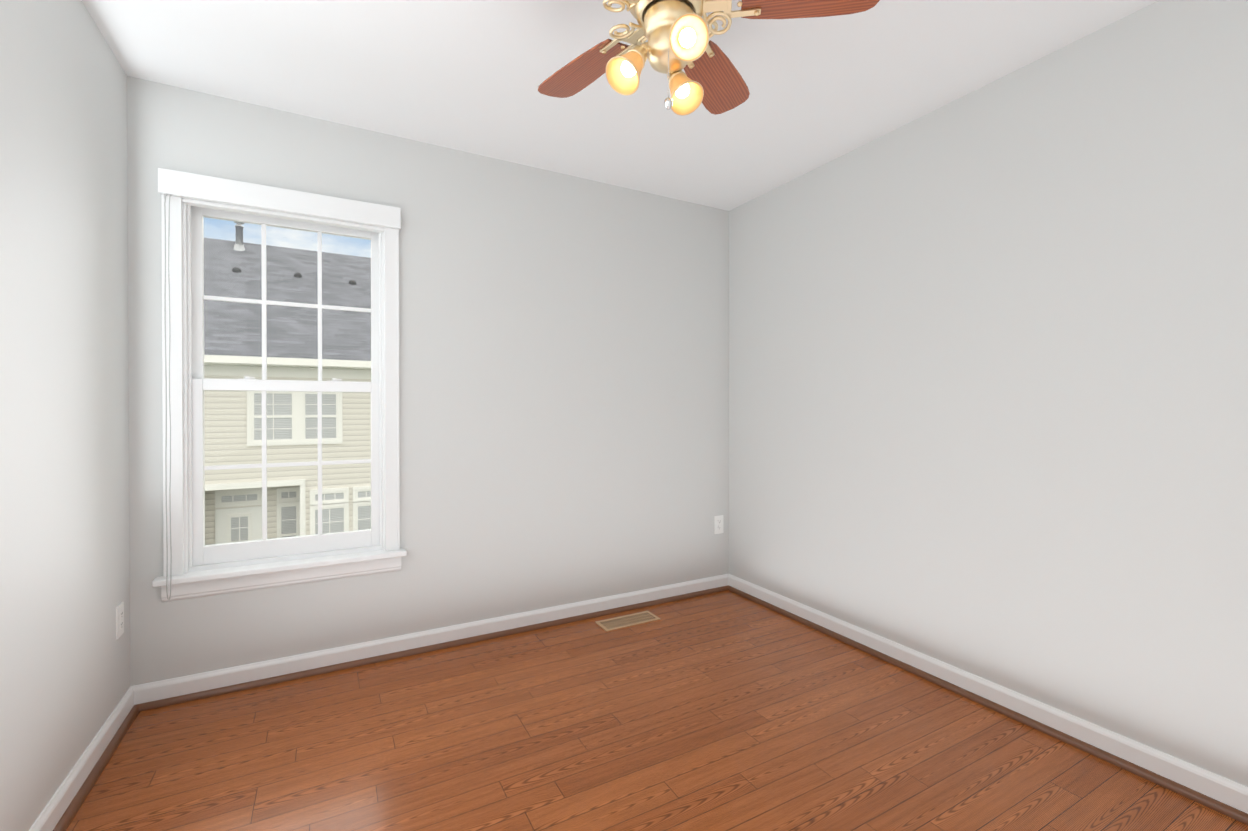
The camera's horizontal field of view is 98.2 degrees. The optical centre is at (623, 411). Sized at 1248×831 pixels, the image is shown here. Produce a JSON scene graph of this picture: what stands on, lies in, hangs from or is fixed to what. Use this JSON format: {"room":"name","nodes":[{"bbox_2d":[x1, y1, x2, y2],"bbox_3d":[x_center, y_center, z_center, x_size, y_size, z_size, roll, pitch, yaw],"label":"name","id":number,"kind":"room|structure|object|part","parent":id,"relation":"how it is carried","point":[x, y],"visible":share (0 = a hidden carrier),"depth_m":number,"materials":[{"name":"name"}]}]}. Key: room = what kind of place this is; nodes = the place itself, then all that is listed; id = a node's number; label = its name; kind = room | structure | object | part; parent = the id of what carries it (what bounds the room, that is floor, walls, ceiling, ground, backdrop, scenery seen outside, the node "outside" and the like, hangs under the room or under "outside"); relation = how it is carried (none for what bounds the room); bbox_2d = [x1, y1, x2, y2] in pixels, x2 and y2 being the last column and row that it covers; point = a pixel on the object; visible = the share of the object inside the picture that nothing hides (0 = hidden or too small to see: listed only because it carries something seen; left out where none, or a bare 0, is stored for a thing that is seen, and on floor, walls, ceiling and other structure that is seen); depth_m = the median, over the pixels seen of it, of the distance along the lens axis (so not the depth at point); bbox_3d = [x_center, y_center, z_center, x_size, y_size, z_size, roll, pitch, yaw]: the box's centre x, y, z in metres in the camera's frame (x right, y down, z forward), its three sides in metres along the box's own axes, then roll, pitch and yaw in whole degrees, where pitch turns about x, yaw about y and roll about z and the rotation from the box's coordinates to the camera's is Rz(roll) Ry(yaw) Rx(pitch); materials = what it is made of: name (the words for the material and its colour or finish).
{"room":"empty bedroom","nodes":[
{"label":"empty bedroom","id":0,"kind":"room"},
{"bbox_2d":[0,0,129,830],"bbox_3d":[-1.186,-0.059,0.627,0.140,2.440,3.240,0,0,-29],"label":"wall","id":1,"kind":"structure","parent":0,"point":[64,529],"depth_m":1.54,"materials":[{"name":"white paint"}]},
{"bbox_2d":[29,684,144,830],"bbox_3d":[-1.110,1.115,0.676,0.033,0.092,3.240,0,0,-29],"label":"baseboard","id":2,"kind":"structure","parent":1,"relation":"attached to","point":[59,812],"depth_m":1.68,"materials":[{"name":"white"}]},
{"bbox_2d":[116,602,123,639],"bbox_3d":[-1.842,0.762,1.978,0.008,0.115,0.070,0,0,-29],"label":"outlet","id":3,"kind":"object","parent":1,"relation":"attached to","point":[119,619],"visible":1,"depth_m":1.97,"materials":[{"name":"white plastic"}]},
{"bbox_2d":[127,76,728,685],"bbox_3d":[-0.647,-0.073,2.853,3.230,2.440,0.140,0,0,-29],"label":"wall","id":4,"kind":"structure","parent":0,"point":[563,388],"depth_m":2.75,"materials":[{"name":"white paint"}]},
{"bbox_2d":[158,168,400,232],"bbox_3d":[-1.434,-0.890,2.329,0.874,0.110,0.070,0,0,-29],"label":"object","id":5,"kind":"structure","parent":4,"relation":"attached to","point":[198,190],"depth_m":2.28,"materials":[{"name":"white"}]},
{"bbox_2d":[152,548,406,586],"bbox_3d":[-1.431,0.660,2.333,0.914,0.025,0.102,0,0,-29],"label":"window sill","id":6,"kind":"structure","parent":4,"relation":"attached to","point":[231,572],"depth_m":2.28,"materials":[{"name":"white"}]},
{"bbox_2d":[161,194,400,601],"bbox_3d":[-1.447,-0.058,2.357,0.874,1.612,0.182,0,0,-29],"label":"window","id":7,"kind":"structure","parent":4,"relation":"in","point":[172,391],"depth_m":2.33,"materials":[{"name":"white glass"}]},
{"bbox_3d":[-1.767,-0.061,2.101,0.018,1.578,0.042,0,0,-29],"label":"blind cord","id":8,"kind":"part","parent":7,"relation":"part of","materials":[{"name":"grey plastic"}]},
{"bbox_2d":[238,376,255,379],"bbox_3d":[-1.608,-0.143,2.307,0.060,0.017,0.030,0,0,-29],"label":"sash lock","id":9,"kind":"object","parent":7,"relation":"attached to","point":[246,377],"depth_m":2.30,"materials":[{"name":"white plastic"}]},
{"bbox_3d":[-1.432,0.710,2.335,0.874,0.076,0.018,0,0,-29],"label":"window apron","id":10,"kind":"part","parent":7,"relation":"part of","materials":[{"name":"white wood"}]},
{"bbox_3d":[-1.483,-0.482,2.420,0.718,0.764,0.032,0,0,-29],"label":"window sash","id":11,"kind":"part","parent":7,"relation":"part of","materials":[{"name":"white plastic"}]},
{"bbox_3d":[-1.464,0.247,2.390,0.718,0.765,0.034,0,0,-29],"label":"window sash","id":12,"kind":"part","parent":7,"relation":"part of","materials":[{"name":"white plastic"}]},
{"bbox_2d":[327,378,341,381],"bbox_3d":[-1.319,-0.144,2.466,0.060,0.017,0.030,0,0,-29],"label":"sash lock","id":13,"kind":"object","parent":7,"relation":"attached to","point":[332,380],"depth_m":2.46,"materials":[{"name":"white plastic"}]},
{"bbox_2d":[182,202,384,573],"bbox_3d":[-1.475,-0.115,2.408,0.750,1.530,0.160,0,0,-29],"label":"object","id":14,"kind":"structure","parent":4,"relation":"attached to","point":[187,391],"depth_m":2.19,"materials":[{"name":"white plastic"}]},
{"bbox_2d":[141,574,728,710],"bbox_3d":[-0.610,1.101,2.783,2.880,0.092,0.033,0,0,-29],"label":"baseboard","id":15,"kind":"structure","parent":4,"relation":"attached to","point":[183,689],"depth_m":2.54,"materials":[{"name":"white wood"}]},
{"bbox_2d":[714,515,722,533],"bbox_3d":[0.609,0.723,3.465,0.070,0.115,0.008,0,0,-29],"label":"outlet","id":16,"kind":"object","parent":4,"relation":"attached to","point":[718,524],"visible":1,"depth_m":3.46,"materials":[{"name":"white plastic"}]},
{"bbox_2d":[82,0,1158,210],"bbox_3d":[0.168,-1.334,1.364,3.230,0.100,3.520,0,0,-29],"label":"ceiling","id":17,"kind":"structure","parent":0,"point":[470,76],"depth_m":2.04,"materials":[{"name":"white"}]},
{"bbox_2d":[538,0,879,115],"bbox_3d":[0.086,-1.023,1.398,1.006,0.523,1.033,0,0,-29],"label":"fan","id":18,"kind":"object","parent":17,"relation":"hanging from","point":[677,34],"visible":1,"depth_m":1.41,"materials":[{"name":"beige metal"}]},
{"label":"blade","id":19,"kind":"part","parent":18,"relation":"part of","materials":[{"name":"brown wood"}]},
{"bbox_3d":[0.117,-1.088,1.406,0.230,0.392,0.230,0,0,-29],"label":"motor","id":20,"kind":"part","parent":18,"relation":"part of","materials":[{"name":"beige metal"}]},
{"bbox_3d":[0.112,-0.860,1.359,0.022,0.198,0.021,0,0,-29],"label":"pull chain","id":21,"kind":"part","parent":18,"relation":"part of","materials":[{"name":"silver metal"}]},
{"bbox_3d":[0.292,-1.051,1.721,0.148,0.006,0.350,-13,-6,29],"label":"blade","id":22,"kind":"part","parent":18,"relation":"part of","materials":[{"name":"brown wood"}]},
{"label":"blade","id":23,"kind":"part","parent":18,"relation":"part of","materials":[{"name":"brown wood"}]},
{"bbox_2d":[66,590,1247,830],"bbox_3d":[0.168,1.186,1.380,3.230,0.060,3.520,0,0,-29],"label":"floor","id":24,"kind":"structure","parent":0,"point":[726,710],"depth_m":1.84,"materials":[{"name":"brown wood"}]},
{"bbox_2d":[595,611,660,631],"bbox_3d":[0.023,1.144,2.961,0.335,0.005,0.135,0,0,-29],"label":"floor vent","id":25,"kind":"object","parent":24,"relation":"in","point":[611,624],"visible":1,"depth_m":2.96,"materials":[{"name":"brown"}]},
{"bbox_2d":[729,0,1247,786],"bbox_3d":[1.521,-0.069,2.117,0.140,2.440,3.240,0,0,-29],"label":"wall","id":26,"kind":"structure","parent":0,"point":[989,382],"depth_m":1.99,"materials":[{"name":"white paint"}]},
{"bbox_2d":[729,574,1247,824],"bbox_3d":[1.446,1.106,2.083,0.032,0.092,3.240,0,0,-29],"label":"baseboard","id":27,"kind":"structure","parent":26,"relation":"attached to","point":[1207,782],"depth_m":1.97,"materials":[{"name":"white"}]},
{"label":"outside","id":28,"kind":"structure","parent":0,"visible":0},
{"bbox_2d":[204,221,370,544],"bbox_3d":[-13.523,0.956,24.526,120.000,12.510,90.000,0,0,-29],"label":"neighboring building","id":29,"kind":"structure","parent":28,"point":[352,274],"depth_m":11.43,"materials":[{"name":"beige"}]},
{"bbox_3d":[-7.988,3.019,11.245,0.820,2.050,0.030,0,0,-29],"label":"door","id":30,"kind":"part","parent":29,"relation":"part of","materials":[{"name":"white"}]}
]}

